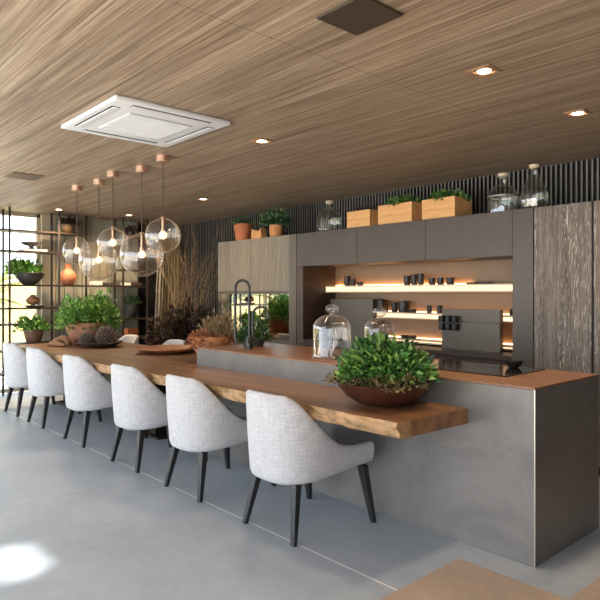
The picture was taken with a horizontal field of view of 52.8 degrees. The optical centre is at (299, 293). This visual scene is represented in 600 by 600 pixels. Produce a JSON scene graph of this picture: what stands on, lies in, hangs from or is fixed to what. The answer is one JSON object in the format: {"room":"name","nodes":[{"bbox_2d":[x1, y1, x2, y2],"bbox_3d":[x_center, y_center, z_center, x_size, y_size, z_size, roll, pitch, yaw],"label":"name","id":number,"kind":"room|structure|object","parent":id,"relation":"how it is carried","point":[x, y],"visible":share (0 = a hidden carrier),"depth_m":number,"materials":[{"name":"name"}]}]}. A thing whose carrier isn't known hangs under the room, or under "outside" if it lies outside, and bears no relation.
{"room":"kitchen","nodes":[
{"label":"kitchen","id":0,"kind":"room"},
{"bbox_2d":[14,272,44,284],"bbox_3d":[-3.906,-0.219,8.729,0.416,0.170,0.416,0,0,-42],"label":"bowl","id":1,"kind":"object","parent":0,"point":[26,278],"depth_m":8.60,"materials":[{"name":"grey ceramic"}]},
{"bbox_2d":[40,214,54,340],"bbox_3d":[-3.892,0.120,9.280,0.200,2.660,0.200,0,0,-42],"label":"wall pier","id":2,"kind":"object","parent":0,"point":[45,218],"visible":0.36,"depth_m":9.18,"materials":[{"name":"beige paint"}]},
{"bbox_2d":[0,211,40,392],"bbox_3d":[-5.601,0.120,7.727,4.420,2.660,0.060,0,0,-42],"label":"window","id":3,"kind":"structure","parent":2,"relation":"in","point":[37,217],"depth_m":9.15,"materials":[{"name":"beige paint"}]},
{"bbox_2d":[55,215,137,381],"bbox_3d":[-3.308,0.120,9.806,1.370,2.660,0.200,0,0,-42],"label":"wall","id":4,"kind":"structure","parent":0,"point":[105,269],"depth_m":9.72,"materials":[{"name":"paint"}]},
{"bbox_2d":[140,223,175,345],"bbox_3d":[-2.539,0.120,10.566,0.790,2.660,0.100,0,0,-42],"label":"wall","id":5,"kind":"structure","parent":0,"point":[152,265],"depth_m":10.45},
{"bbox_2d":[0,0,599,225],"bbox_3d":[-0.769,-1.260,4.051,7.080,0.100,12.250,0,0,-42],"label":"ceiling","id":6,"kind":"structure","parent":0,"point":[392,105],"depth_m":3.71,"materials":[{"name":"brown wood"}]},
{"bbox_2d":[4,172,44,180],"bbox_3d":[-2.827,-1.204,6.202,0.300,0.013,0.320,0,0,-42],"label":"ceiling vent","id":7,"kind":"object","parent":6,"relation":"in","point":[16,175],"visible":1,"depth_m":6.18,"materials":[{"name":"brown metal"}]},
{"bbox_2d":[62,185,90,263],"bbox_3d":[-2.499,-0.771,6.776,0.300,0.878,0.300,0,0,-42],"label":"pendant lamp","id":8,"kind":"object","parent":6,"relation":"hanging from","point":[76,188],"visible":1,"depth_m":6.76,"materials":[{"name":"glass"}]},
{"bbox_2d":[78,179,118,279],"bbox_3d":[-2.132,-0.680,6.417,0.410,1.059,0.410,0,0,-42],"label":"pendant lamp","id":9,"kind":"object","parent":6,"relation":"hanging from","point":[97,182],"visible":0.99,"depth_m":6.39,"materials":[{"name":"glass"}]},
{"bbox_2d":[97,242,100,256],"bbox_3d":[-2.132,-0.479,6.417,0.040,0.165,0.040,0,0,-42],"label":"socket","id":10,"kind":"object","parent":9,"relation":"attached to","point":[98,255],"depth_m":6.41,"materials":[{"name":"gold metal"}]},
{"bbox_2d":[97,171,127,257],"bbox_3d":[-1.856,-0.784,6.000,0.296,0.852,0.296,0,0,-42],"label":"pendant lamp","id":11,"kind":"object","parent":6,"relation":"hanging from","point":[110,174],"visible":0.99,"depth_m":5.99,"materials":[{"name":"glass"}]},
{"bbox_2d":[119,166,163,275],"bbox_3d":[-1.506,-0.689,5.763,0.410,1.043,0.410,0,0,-42],"label":"pendant lamp","id":12,"kind":"object","parent":6,"relation":"hanging from","point":[141,170],"visible":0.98,"depth_m":5.75,"materials":[{"name":"glass"}]},
{"bbox_2d":[140,234,143,250],"bbox_3d":[-1.506,-0.495,5.763,0.040,0.165,0.040,0,0,-42],"label":"socket","id":13,"kind":"object","parent":12,"relation":"attached to","point":[141,248],"depth_m":5.75,"materials":[{"name":"gold metal"}]},
{"bbox_2d":[61,94,230,146],"bbox_3d":[-1.094,-1.190,4.270,0.850,0.039,0.890,0,0,-42],"label":"air conditioner","id":14,"kind":"object","parent":6,"relation":"attached to","point":[118,116],"visible":1,"depth_m":4.16,"materials":[{"name":"white plastic"}]},
{"bbox_2d":[99,113,191,139],"bbox_3d":[-1.094,-1.177,4.270,0.470,0.007,0.490,0,0,-42],"label":"grille","id":15,"kind":"object","parent":14,"relation":"attached to","point":[136,124],"depth_m":4.23,"materials":[{"name":"white plastic"}]},
{"bbox_2d":[145,154,180,252],"bbox_3d":[-1.202,-0.785,5.304,0.304,0.850,0.304,0,0,-42],"label":"pendant lamp","id":16,"kind":"object","parent":6,"relation":"hanging from","point":[163,159],"visible":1,"depth_m":5.28,"materials":[{"name":"glass"}]},
{"bbox_2d":[250,138,273,144],"bbox_3d":[-0.301,-1.207,4.784,0.136,0.006,0.136,0,0,-42],"label":"recessed light","id":17,"kind":"object","parent":6,"relation":"in","point":[259,140],"visible":1,"depth_m":4.78,"materials":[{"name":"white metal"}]},
{"bbox_2d":[316,0,402,35],"bbox_3d":[0.257,-1.204,2.621,0.260,0.012,0.274,0,0,-42],"label":"ceiling hatch","id":18,"kind":"object","parent":6,"relation":"attached to","point":[356,17],"visible":1,"depth_m":2.60,"materials":[{"name":"brown metal"}]},
{"bbox_2d":[466,64,501,77],"bbox_3d":[0.998,-1.207,3.281,0.136,0.006,0.136,0,0,-42],"label":"recessed light","id":19,"kind":"object","parent":6,"relation":"in","point":[480,70],"visible":1,"depth_m":3.27,"materials":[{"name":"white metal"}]},
{"bbox_2d":[563,109,592,117],"bbox_3d":[1.857,-1.207,4.045,0.136,0.006,0.136,0,0,-42],"label":"recessed light","id":20,"kind":"object","parent":6,"relation":"in","point":[577,113],"visible":1,"depth_m":4.04,"materials":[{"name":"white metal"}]},
{"bbox_2d":[0,391,599,599],"bbox_3d":[-0.723,1.499,3.925,6.980,0.102,12.000,0,0,-42],"label":"floor","id":21,"kind":"structure","parent":0,"point":[76,523],"depth_m":3.54,"materials":[{"name":"concrete"}]},
{"bbox_2d":[3,342,54,416],"bbox_3d":[-3.285,1.019,7.501,0.706,0.862,0.630,0,0,-42],"label":"dining chair","id":22,"kind":"object","parent":21,"relation":"on","point":[14,356],"visible":0.54,"depth_m":7.18,"materials":[{"name":"grey fabric"}]},
{"bbox_2d":[26,347,101,428],"bbox_3d":[-2.719,1.019,6.873,0.706,0.862,0.630,0,0,-42],"label":"dining chair","id":23,"kind":"object","parent":21,"relation":"on","point":[45,375],"visible":0.68,"depth_m":6.56,"materials":[{"name":"grey fabric"}]},
{"bbox_2d":[0,207,147,395],"bbox_3d":[-3.854,0.120,8.776,3.465,2.660,0.325,0,0,-42],"label":"shelf rack","id":24,"kind":"object","parent":21,"relation":"on","point":[9,230],"visible":0.7,"depth_m":8.98,"materials":[{"name":"brown metal"}]},
{"bbox_2d":[4,256,44,284],"bbox_3d":[-3.934,-0.343,8.700,0.612,0.418,0.442,0,0,-42],"label":"potted plant","id":25,"kind":"object","parent":24,"relation":"on","point":[25,272],"visible":0.94,"depth_m":8.60,"materials":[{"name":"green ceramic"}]},
{"bbox_2d":[11,313,50,341],"bbox_3d":[-3.857,0.475,8.766,0.465,0.437,0.515,0,0,15],"label":"potted plant","id":26,"kind":"object","parent":24,"relation":"on","point":[32,333],"visible":0.98,"depth_m":8.68,"materials":[{"name":"green plant"}]},
{"bbox_2d":[18,249,47,251],"bbox_3d":[-3.869,-0.628,8.762,0.340,0.028,0.220,0,0,-42],"label":"book","id":27,"kind":"object","parent":24,"relation":"on","point":[18,249],"visible":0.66,"depth_m":8.67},
{"bbox_2d":[20,242,41,248],"bbox_3d":[-3.884,-0.694,8.749,0.304,0.104,0.304,0,0,-42],"label":"dish","id":28,"kind":"object","parent":27,"relation":"on","point":[31,245],"visible":0.87,"depth_m":8.68,"materials":[{"name":"grey ceramic"}]},
{"bbox_2d":[24,305,45,306],"bbox_3d":[-3.847,0.178,8.783,0.300,0.030,0.300,0,0,-42],"label":"plate","id":29,"kind":"object","parent":24,"relation":"on","point":[24,305],"visible":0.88,"depth_m":8.67,"materials":[{"name":"grey ceramic"}]},
{"bbox_2d":[26,295,39,304],"bbox_3d":[-3.869,0.095,8.762,0.189,0.173,0.190,0,0,-42],"label":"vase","id":30,"kind":"object","parent":29,"relation":"on","point":[32,300],"visible":0.84,"depth_m":8.70,"materials":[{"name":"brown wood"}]},
{"bbox_2d":[60,264,75,284],"bbox_3d":[-3.492,-0.291,9.102,0.238,0.315,0.238,0,0,-42],"label":"vase","id":31,"kind":"object","parent":24,"relation":"on","point":[67,276],"visible":0.88,"depth_m":9.02,"materials":[{"name":"orange ceramic"}]},
{"bbox_2d":[57,215,81,232],"bbox_3d":[-3.510,-1.051,9.123,0.366,0.287,0.350,0,0,-42],"label":"potted plant","id":32,"kind":"object","parent":24,"relation":"on","point":[66,224],"visible":0.94,"depth_m":9.03,"materials":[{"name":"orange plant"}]},
{"bbox_2d":[89,281,101,284],"bbox_3d":[-3.171,-0.164,9.392,0.120,0.060,0.220,0,0,-42],"label":"book","id":33,"kind":"object","parent":24,"relation":"on","point":[91,282],"visible":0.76,"depth_m":9.32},
{"bbox_2d":[102,282,115,284],"bbox_3d":[-3.044,-0.157,9.505,0.220,0.045,0.220,0,0,-42],"label":"book","id":34,"kind":"object","parent":24,"relation":"on","point":[103,283],"visible":0.62,"depth_m":9.40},
{"bbox_2d":[124,328,137,334],"bbox_3d":[-2.742,0.613,9.778,0.190,0.130,0.180,0,0,-42],"label":"box","id":35,"kind":"object","parent":24,"relation":"on","point":[127,331],"visible":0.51,"depth_m":9.71,"materials":[{"name":"wood"}]},
{"bbox_2d":[121,294,141,317],"bbox_3d":[-2.721,0.185,9.797,0.338,0.405,0.357,0,0,-42],"label":"potted plant","id":36,"kind":"object","parent":24,"relation":"on","point":[131,302],"visible":0.94,"depth_m":9.72,"materials":[{"name":"green plant"}]},
{"bbox_2d":[124,225,138,234],"bbox_3d":[-2.740,-1.031,9.790,0.267,0.188,0.290,0,0,-42],"label":"potted plant","id":37,"kind":"object","parent":24,"relation":"on","point":[128,229],"visible":0.98,"depth_m":9.73,"materials":[{"name":"green plant"}]},
{"bbox_2d":[131,283,141,285],"bbox_3d":[-2.695,-0.159,9.820,0.170,0.050,0.200,0,0,-42],"label":"book","id":38,"kind":"object","parent":24,"relation":"on","point":[132,284],"visible":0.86,"depth_m":9.74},
{"bbox_2d":[62,354,147,447],"bbox_3d":[-1.997,1.019,6.071,0.706,0.862,0.630,0,0,-42],"label":"dining chair","id":39,"kind":"object","parent":21,"relation":"on","point":[87,390],"visible":0.81,"depth_m":5.76,"materials":[{"name":"grey fabric"}]},
{"bbox_2d":[99,334,138,375],"bbox_3d":[-2.644,1.019,8.520,0.706,0.862,0.630,0,0,-42],"label":"dining chair","id":40,"kind":"object","parent":21,"relation":"on","point":[131,338],"visible":0.18,"depth_m":8.73,"materials":[{"name":"grey fabric"}]},
{"bbox_2d":[110,363,207,472],"bbox_3d":[-1.270,1.019,5.265,0.706,0.862,0.630,0,0,-42],"label":"dining chair","id":41,"kind":"object","parent":21,"relation":"on","point":[139,405],"visible":0.8,"depth_m":4.96,"materials":[{"name":"grey fabric"}]},
{"bbox_2d":[154,243,164,335],"bbox_3d":[-2.374,0.290,10.136,0.240,2.280,0.028,0,0,-42],"label":"curtain","id":42,"kind":"object","parent":21,"relation":"on","point":[159,283],"visible":0.41,"depth_m":10.15,"materials":[{"name":"fabric"}]},
{"bbox_2d":[159,232,178,321],"bbox_3d":[-2.253,0.190,10.420,0.400,2.480,0.067,0,0,-42],"label":"curtain","id":43,"kind":"object","parent":21,"relation":"on","point":[168,241],"visible":0.35,"depth_m":10.40,"materials":[{"name":"fabric"}]},
{"bbox_2d":[162,339,184,344],"bbox_3d":[-1.800,1.019,7.584,0.706,0.862,0.630,0,0,-42],"label":"dining chair","id":44,"kind":"object","parent":21,"relation":"on","point":[171,341],"visible":0.12,"depth_m":7.83,"materials":[{"name":"grey fabric"}]},
{"bbox_2d":[132,213,226,351],"bbox_3d":[-1.901,-0.149,9.410,1.826,3.199,1.549,0,0,25],"label":"dried branches","id":45,"kind":"object","parent":21,"relation":"on","point":[186,321],"visible":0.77,"depth_m":9.17,"materials":[{"name":"brown plant"}]},
{"bbox_2d":[164,374,275,502],"bbox_3d":[-0.648,1.019,4.574,0.706,0.862,0.630,0,0,-42],"label":"dining chair","id":46,"kind":"object","parent":21,"relation":"on","point":[198,421],"visible":0.91,"depth_m":4.27,"materials":[{"name":"grey fabric"}]},
{"bbox_2d":[18,342,467,439],"bbox_3d":[-1.137,1.054,5.891,1.394,0.791,6.382,0,0,-42],"label":"dining table","id":47,"kind":"object","parent":21,"relation":"on","point":[330,404],"visible":0.51,"depth_m":4.22,"materials":[{"name":"brown wood"}]},
{"bbox_2d":[47,335,73,346],"bbox_3d":[-3.028,0.589,7.608,0.345,0.138,0.181,0,0,15],"label":"driftwood","id":48,"kind":"object","parent":47,"relation":"on","point":[60,341],"visible":1,"depth_m":7.57,"materials":[{"name":"wood"}]},
{"bbox_2d":[53,287,122,344],"bbox_3d":[-2.774,0.278,7.963,0.878,0.762,0.671,0,0,-28],"label":"potted plant","id":49,"kind":"object","parent":47,"relation":"on","point":[90,310],"visible":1,"depth_m":7.86,"materials":[{"name":"green plant"}]},
{"bbox_2d":[76,340,122,347],"bbox_3d":[-2.489,0.625,7.529,0.556,0.068,0.556,0,0,-42],"label":"plate","id":50,"kind":"object","parent":47,"relation":"on","point":[96,344],"visible":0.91,"depth_m":7.35,"materials":[{"name":"grey ceramic"}]},
{"bbox_2d":[79,330,95,342],"bbox_3d":[-2.640,0.550,7.502,0.207,0.206,0.206,0,0,-42],"label":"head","id":51,"kind":"object","parent":50,"relation":"on","point":[85,337],"visible":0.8,"depth_m":7.45},
{"bbox_2d":[95,325,116,342],"bbox_3d":[-2.412,0.519,7.519,0.270,0.270,0.269,0,0,-42],"label":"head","id":52,"kind":"object","parent":50,"relation":"on","point":[104,334],"visible":0.88,"depth_m":7.44},
{"bbox_2d":[136,345,192,353],"bbox_3d":[-1.501,0.628,6.788,0.674,0.062,0.677,0,0,-42],"label":"wooden tray","id":53,"kind":"object","parent":47,"relation":"on","point":[153,349],"visible":0.97,"depth_m":6.76,"materials":[{"name":"brown wood"}]},
{"bbox_2d":[185,303,241,353],"bbox_3d":[-0.860,0.366,6.193,0.562,0.587,0.523,0,0,2],"label":"potted plant","id":54,"kind":"object","parent":47,"relation":"on","point":[213,334],"visible":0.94,"depth_m":6.07,"materials":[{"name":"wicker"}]},
{"bbox_2d":[190,336,231,353],"bbox_3d":[-0.909,0.544,6.179,0.424,0.230,0.424,0,0,-42],"label":"bowl","id":55,"kind":"object","parent":54,"relation":"on","point":[197,341],"depth_m":6.00,"materials":[{"name":"wood"}]},
{"bbox_2d":[323,330,444,406],"bbox_3d":[0.518,0.439,3.615,0.716,0.441,0.667,0,0,-38],"label":"potted plant","id":56,"kind":"object","parent":47,"relation":"on","point":[383,372],"visible":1,"depth_m":3.47,"materials":[{"name":"brown ceramic"},{"name":"green leaves"},{"name":"soil"}]},
{"bbox_2d":[336,379,431,406],"bbox_3d":[0.501,0.590,3.627,0.566,0.138,0.566,0,0,-42],"label":"bowl","id":57,"kind":"object","parent":47,"relation":"on","point":[366,392],"depth_m":3.43,"materials":[{"name":"ceramic"}]},
{"bbox_2d":[218,234,296,344],"bbox_3d":[-0.395,0.355,8.271,0.595,2.190,1.700,0,0,-42],"label":"tall cabinet","id":58,"kind":"object","parent":21,"relation":"on","point":[269,264],"visible":0.48,"depth_m":7.91,"materials":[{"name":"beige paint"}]},
{"bbox_2d":[230,216,254,240],"bbox_3d":[-0.803,-0.921,8.501,0.352,0.363,0.376,0,0,-42],"label":"potted plant","id":59,"kind":"object","parent":58,"relation":"on","point":[242,228],"visible":0.98,"depth_m":8.42,"materials":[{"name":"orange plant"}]},
{"bbox_2d":[251,228,266,238],"bbox_3d":[-0.557,-0.815,8.209,0.100,0.150,0.225,0,0,-42],"label":"wood block","id":60,"kind":"object","parent":58,"relation":"on","point":[261,233],"visible":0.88,"depth_m":8.15,"materials":[{"name":"brown wood"}]},
{"bbox_2d":[257,206,291,236],"bbox_3d":[-0.303,-0.948,7.947,0.454,0.416,0.485,0,0,-42],"label":"potted plant","id":61,"kind":"object","parent":58,"relation":"on","point":[272,218],"visible":0.99,"depth_m":7.89,"materials":[{"name":"green plant"}]},
{"bbox_2d":[242,389,375,546],"bbox_3d":[0.015,1.019,3.838,0.706,0.862,0.630,0,0,-42],"label":"dining chair","id":62,"kind":"object","parent":21,"relation":"on","point":[286,446],"visible":1,"depth_m":3.55,"materials":[{"name":"grey fabric"}]},
{"bbox_2d":[197,343,598,567],"bbox_3d":[0.446,0.974,4.697,0.824,0.953,3.296,0,0,-42],"label":"kitchen island","id":63,"kind":"object","parent":21,"relation":"on","point":[518,481],"visible":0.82,"depth_m":3.55,"materials":[{"name":"concrete"}]},
{"bbox_2d":[197,343,598,389],"bbox_3d":[0.446,0.503,4.699,0.822,0.012,3.294,0,0,-42],"label":"island countertop","id":64,"kind":"structure","parent":63,"relation":"on","point":[546,378],"depth_m":3.83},
{"bbox_2d":[233,279,269,348],"bbox_3d":[-0.439,0.180,5.440,0.327,0.634,0.129,0,0,0],"label":"kitchen faucet","id":65,"kind":"object","parent":64,"relation":"on","point":[249,339],"visible":1,"depth_m":5.46,"materials":[{"name":"dark grey metal"}]},
{"bbox_2d":[235,312,274,346],"bbox_3d":[-0.441,0.328,5.801,0.419,0.338,0.255,0,0,13],"label":"herb pot","id":66,"kind":"object","parent":64,"relation":"on","point":[261,325],"visible":0.82,"depth_m":5.77,"materials":[{"name":"green plant"}]},
{"bbox_2d":[312,304,350,359],"bbox_3d":[0.249,0.289,4.733,0.316,0.415,0.316,0,0,-42],"label":"glass cloche","id":67,"kind":"object","parent":64,"relation":"on","point":[333,315],"visible":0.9,"depth_m":4.69,"materials":[{"name":"glass"}]},
{"bbox_2d":[364,307,394,338],"bbox_3d":[0.635,0.301,4.838,0.262,0.392,0.262,0,0,-42],"label":"glass cloche","id":68,"kind":"object","parent":64,"relation":"on","point":[376,307],"visible":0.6,"depth_m":4.81,"materials":[{"name":"glass"}]},
{"bbox_2d":[430,359,545,376],"bbox_3d":[1.151,0.494,4.079,0.510,0.007,0.800,0,0,-42],"label":"cooktop","id":69,"kind":"object","parent":64,"relation":"in","point":[447,365],"visible":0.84,"depth_m":3.99,"materials":[{"name":"black glass"}]},
{"bbox_2d":[504,359,522,367],"bbox_3d":[1.421,0.466,4.026,0.120,0.050,0.120,0,0,-42],"label":"bowl","id":70,"kind":"object","parent":69,"relation":"on","point":[511,363],"visible":1,"depth_m":3.99,"materials":[{"name":"ceramic"}]},
{"bbox_2d":[303,343,505,364],"bbox_3d":[1.173,1.020,6.534,0.590,0.860,2.740,0,0,-42],"label":"base cabinet","id":71,"kind":"object","parent":21,"relation":"on","point":[437,356],"visible":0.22,"depth_m":5.78,"materials":[{"name":"grey"}]},
{"bbox_2d":[303,337,512,359],"bbox_3d":[1.158,0.569,6.521,0.569,0.038,2.738,0,0,-42],"label":"countertop","id":72,"kind":"structure","parent":71,"relation":"on","point":[431,349],"depth_m":5.89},
{"bbox_2d":[331,299,383,339],"bbox_3d":[0.686,0.305,7.310,0.205,0.490,0.685,0,0,-42],"label":"appliance cover","id":73,"kind":"object","parent":72,"relation":"on","point":[358,312],"visible":0.87,"depth_m":7.20,"materials":[{"name":"metal"}]},
{"bbox_2d":[442,309,502,351],"bbox_3d":[1.684,0.350,5.945,0.060,0.400,0.646,0,0,-42],"label":"appliance cover","id":74,"kind":"object","parent":72,"relation":"on","point":[479,329],"visible":0.83,"depth_m":5.88,"materials":[{"name":"metal"}]},
{"bbox_2d":[438,315,461,329],"bbox_3d":[1.492,0.289,6.061,0.070,0.142,0.270,0,0,-42],"label":"rack","id":75,"kind":"object","parent":74,"relation":"attached to","point":[441,318],"visible":1,"depth_m":6.04,"materials":[{"name":"metal"}]},
{"bbox_2d":[438,315,444,321],"bbox_3d":[1.434,0.251,6.124,0.068,0.066,0.068,0,0,-42],"label":"canister","id":76,"kind":"object","parent":75,"relation":"on","point":[441,318],"depth_m":6.10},
{"bbox_2d":[438,323,444,329],"bbox_3d":[1.434,0.327,6.124,0.068,0.066,0.068,0,0,-42],"label":"canister","id":77,"kind":"object","parent":75,"relation":"on","point":[441,326],"depth_m":6.10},
{"bbox_2d":[445,316,450,321],"bbox_3d":[1.486,0.251,6.066,0.068,0.066,0.068,0,0,-42],"label":"canister","id":78,"kind":"object","parent":75,"relation":"on","point":[447,318],"depth_m":6.04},
{"bbox_2d":[445,323,450,329],"bbox_3d":[1.486,0.327,6.066,0.068,0.066,0.068,0,0,-42],"label":"canister","id":79,"kind":"object","parent":75,"relation":"on","point":[447,325],"depth_m":6.04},
{"bbox_2d":[451,316,457,322],"bbox_3d":[1.538,0.251,6.008,0.068,0.066,0.068,0,0,-42],"label":"canister","id":80,"kind":"object","parent":75,"relation":"on","point":[454,319],"depth_m":5.98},
{"bbox_2d":[451,323,457,329],"bbox_3d":[1.538,0.327,6.008,0.068,0.066,0.068,0,0,-42],"label":"canister","id":81,"kind":"object","parent":75,"relation":"on","point":[454,326],"depth_m":5.98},
{"bbox_2d":[297,208,533,367],"bbox_3d":[1.196,0.355,6.505,0.595,2.190,3.046,0,0,-42],"label":"display cabinet","id":82,"kind":"object","parent":21,"relation":"on","point":[497,248],"visible":0.62,"depth_m":6.40,"materials":[{"name":"grey paint"}]},
{"bbox_2d":[317,201,341,231],"bbox_3d":[0.351,-0.927,7.261,0.300,0.375,0.300,0,0,-42],"label":"glass bottle","id":83,"kind":"object","parent":82,"relation":"on","point":[327,202],"visible":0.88,"depth_m":7.22,"materials":[{"name":"glass"}]},
{"bbox_2d":[344,276,350,285],"bbox_3d":[0.581,-0.160,7.423,0.080,0.120,0.080,0,0,-42],"label":"cup","id":84,"kind":"object","parent":82,"relation":"on","point":[346,278],"visible":0.98,"depth_m":7.39,"materials":[{"name":"black ceramic"}]},
{"bbox_2d":[350,279,355,285],"bbox_3d":[0.648,-0.140,7.348,0.076,0.080,0.076,0,0,-42],"label":"cup","id":85,"kind":"object","parent":82,"relation":"on","point":[352,281],"visible":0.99,"depth_m":7.32,"materials":[{"name":"black ceramic"}]},
{"bbox_2d":[347,204,377,227],"bbox_3d":[0.759,-0.887,6.863,0.322,0.294,0.369,0,0,-42],"label":"planter box","id":86,"kind":"object","parent":82,"relation":"on","point":[363,216],"visible":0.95,"depth_m":6.72,"materials":[{"name":"brown wood"}]},
{"bbox_2d":[377,300,387,311],"bbox_3d":[0.960,0.138,7.002,0.120,0.135,0.070,0,0,-42],"label":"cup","id":87,"kind":"object","parent":82,"relation":"on","point":[380,303],"visible":1,"depth_m":6.97,"materials":[{"name":"black ceramic"}]},
{"bbox_2d":[391,302,397,311],"bbox_3d":[1.076,0.149,6.874,0.074,0.112,0.074,0,0,-42],"label":"cup","id":88,"kind":"object","parent":82,"relation":"on","point":[394,305],"visible":0.94,"depth_m":6.84,"materials":[{"name":"black ceramic"}]},
{"bbox_2d":[378,193,424,224],"bbox_3d":[1.082,-0.908,6.475,0.377,0.336,0.579,0,0,-42],"label":"planter box","id":89,"kind":"object","parent":82,"relation":"on","point":[402,208],"visible":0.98,"depth_m":6.34,"materials":[{"name":"brown wood"}]},
{"bbox_2d":[398,301,409,311],"bbox_3d":[1.167,0.140,6.787,0.128,0.130,0.128,0,0,-42],"label":"canister","id":90,"kind":"object","parent":82,"relation":"on","point":[403,306],"visible":0.87,"depth_m":6.73,"materials":[{"name":"black ceramic"}]},
{"bbox_2d":[404,275,410,284],"bbox_3d":[1.196,-0.152,6.740,0.080,0.105,0.080,0,0,-42],"label":"beaker","id":91,"kind":"object","parent":82,"relation":"on","point":[407,279],"visible":0.87,"depth_m":6.71,"materials":[{"name":"black ceramic"}]},
{"bbox_2d":[408,309,416,312],"bbox_3d":[1.245,0.186,6.686,0.097,0.038,0.097,0,0,-42],"label":"bowl","id":92,"kind":"object","parent":82,"relation":"on","point":[409,310],"visible":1,"depth_m":6.65,"materials":[{"name":"black ceramic"}]},
{"bbox_2d":[411,274,417,284],"bbox_3d":[1.261,-0.158,6.669,0.072,0.115,0.072,0,0,-42],"label":"beaker","id":93,"kind":"object","parent":82,"relation":"on","point":[414,277],"visible":1,"depth_m":6.64,"materials":[{"name":"black ceramic"}]},
{"bbox_2d":[325,283,512,286],"bbox_3d":[1.303,-0.093,6.652,0.180,0.014,2.740,0,0,-42],"label":"shelf","id":94,"kind":"object","parent":82,"relation":"attached to","point":[326,284],"depth_m":6.55,"materials":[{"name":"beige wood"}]},
{"bbox_2d":[418,274,423,284],"bbox_3d":[1.319,-0.161,6.604,0.068,0.122,0.068,0,0,-42],"label":"beaker","id":95,"kind":"object","parent":82,"relation":"on","point":[420,276],"visible":1,"depth_m":6.58,"materials":[{"name":"black ceramic"}]},
{"bbox_2d":[427,305,431,312],"bbox_3d":[1.394,0.163,6.521,0.056,0.085,0.056,0,0,-42],"label":"cup","id":96,"kind":"object","parent":82,"relation":"on","point":[429,307],"visible":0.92,"depth_m":6.50,"materials":[{"name":"black ceramic"}]},
{"bbox_2d":[429,278,435,284],"bbox_3d":[1.420,-0.136,6.492,0.074,0.072,0.074,0,0,-42],"label":"cup","id":97,"kind":"object","parent":82,"relation":"on","point":[432,281],"visible":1,"depth_m":6.46,"materials":[{"name":"black ceramic"}]},
{"bbox_2d":[437,305,442,312],"bbox_3d":[1.484,0.163,6.420,0.064,0.085,0.064,0,0,-42],"label":"cup","id":98,"kind":"object","parent":82,"relation":"on","point":[439,307],"visible":0.82,"depth_m":6.39,"materials":[{"name":"black ceramic"}]},
{"bbox_2d":[437,278,443,283],"bbox_3d":[1.492,-0.136,6.412,0.074,0.072,0.074,0,0,-42],"label":"cup","id":99,"kind":"object","parent":82,"relation":"on","point":[439,280],"visible":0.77,"depth_m":6.38,"materials":[{"name":"black ceramic"}]},
{"bbox_2d":[376,312,512,316],"bbox_3d":[1.584,0.212,6.340,0.180,0.014,1.900,0,0,-42],"label":"shelf","id":100,"kind":"object","parent":82,"relation":"attached to","point":[394,314],"depth_m":6.63,"materials":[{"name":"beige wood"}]},
{"bbox_2d":[422,186,471,219],"bbox_3d":[1.456,-0.915,6.052,0.390,0.351,0.500,0,0,-42],"label":"planter box","id":101,"kind":"object","parent":82,"relation":"on","point":[442,203],"visible":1,"depth_m":5.95,"materials":[{"name":"brown wood"}]},
{"bbox_2d":[446,277,454,283],"bbox_3d":[1.573,-0.136,6.322,0.084,0.072,0.084,0,0,-42],"label":"cup","id":102,"kind":"object","parent":82,"relation":"on","point":[449,280],"visible":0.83,"depth_m":6.29,"materials":[{"name":"black ceramic"}]},
{"bbox_2d":[389,337,512,347],"bbox_3d":[1.584,0.502,6.340,0.180,0.014,1.900,0,0,-42],"label":"shelf","id":103,"kind":"object","parent":82,"relation":"attached to","point":[421,340],"depth_m":6.50,"materials":[{"name":"white wood"}]},
{"bbox_2d":[487,173,518,212],"bbox_3d":[1.882,-0.927,5.605,0.280,0.375,0.280,0,0,-42],"label":"glass bottle","id":104,"kind":"object","parent":82,"relation":"on","point":[501,175],"visible":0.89,"depth_m":5.58,"materials":[{"name":"glass"}]},
{"bbox_2d":[520,164,548,208],"bbox_3d":[2.067,-0.940,5.341,0.242,0.400,0.242,0,0,-42],"label":"glass bottle","id":105,"kind":"object","parent":82,"relation":"on","point":[531,166],"visible":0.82,"depth_m":5.32,"materials":[{"name":"glass"}]},
{"bbox_2d":[534,201,593,373],"bbox_3d":[2.383,0.355,5.190,0.592,2.190,0.493,0,0,-42],"label":"tall cabinet","id":106,"kind":"object","parent":21,"relation":"on","point":[563,233],"visible":0.52,"depth_m":4.98,"materials":[{"name":"brown wood"}]},
{"bbox_2d":[594,200,599,475],"bbox_3d":[2.714,0.355,4.822,0.592,2.190,0.493,0,0,-42],"label":"tall cabinet","id":107,"kind":"object","parent":21,"relation":"on","point":[596,203],"visible":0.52,"depth_m":4.79,"materials":[{"name":"brown wood"}]},
{"bbox_2d":[176,158,596,233],"bbox_3d":[1.893,0.120,6.348,0.150,2.660,12.500,0,0,-42],"label":"wall","id":108,"kind":"structure","parent":0,"point":[596,158],"depth_m":5.79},
{"bbox_2d":[178,157,599,339],"bbox_3d":[0.701,0.120,7.538,0.031,2.660,8.477,0,0,-42],"label":"back wall slats","id":109,"kind":"structure","parent":0,"point":[303,219],"depth_m":7.78,"materials":[{"name":"wood"}]},
{"label":"outside","id":110,"kind":"structure","parent":0,"visible":0},
{"bbox_2d":[0,366,28,393],"bbox_3d":[-5.797,1.655,-2.530,40.000,0.190,44.000,0,0,-42],"label":"ground","id":111,"kind":"structure","parent":110,"point":[5,385],"depth_m":10.43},
{"bbox_2d":[0,282,34,365],"bbox_3d":[-9.066,0.645,10.811,17.000,1.830,0.200,0,0,-42],"label":"window","id":112,"kind":"structure","parent":111,"relation":"on","point":[19,294],"depth_m":13.25,"materials":[{"name":"glass"}]},
{"bbox_2d":[0,263,34,305],"bbox_3d":[-5.193,0.522,9.554,2.489,2.081,2.441,0,0,30],"label":"palm","id":113,"kind":"object","parent":111,"relation":"on","point":[5,275],"visible":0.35,"depth_m":9.69,"materials":[{"name":"plant"}]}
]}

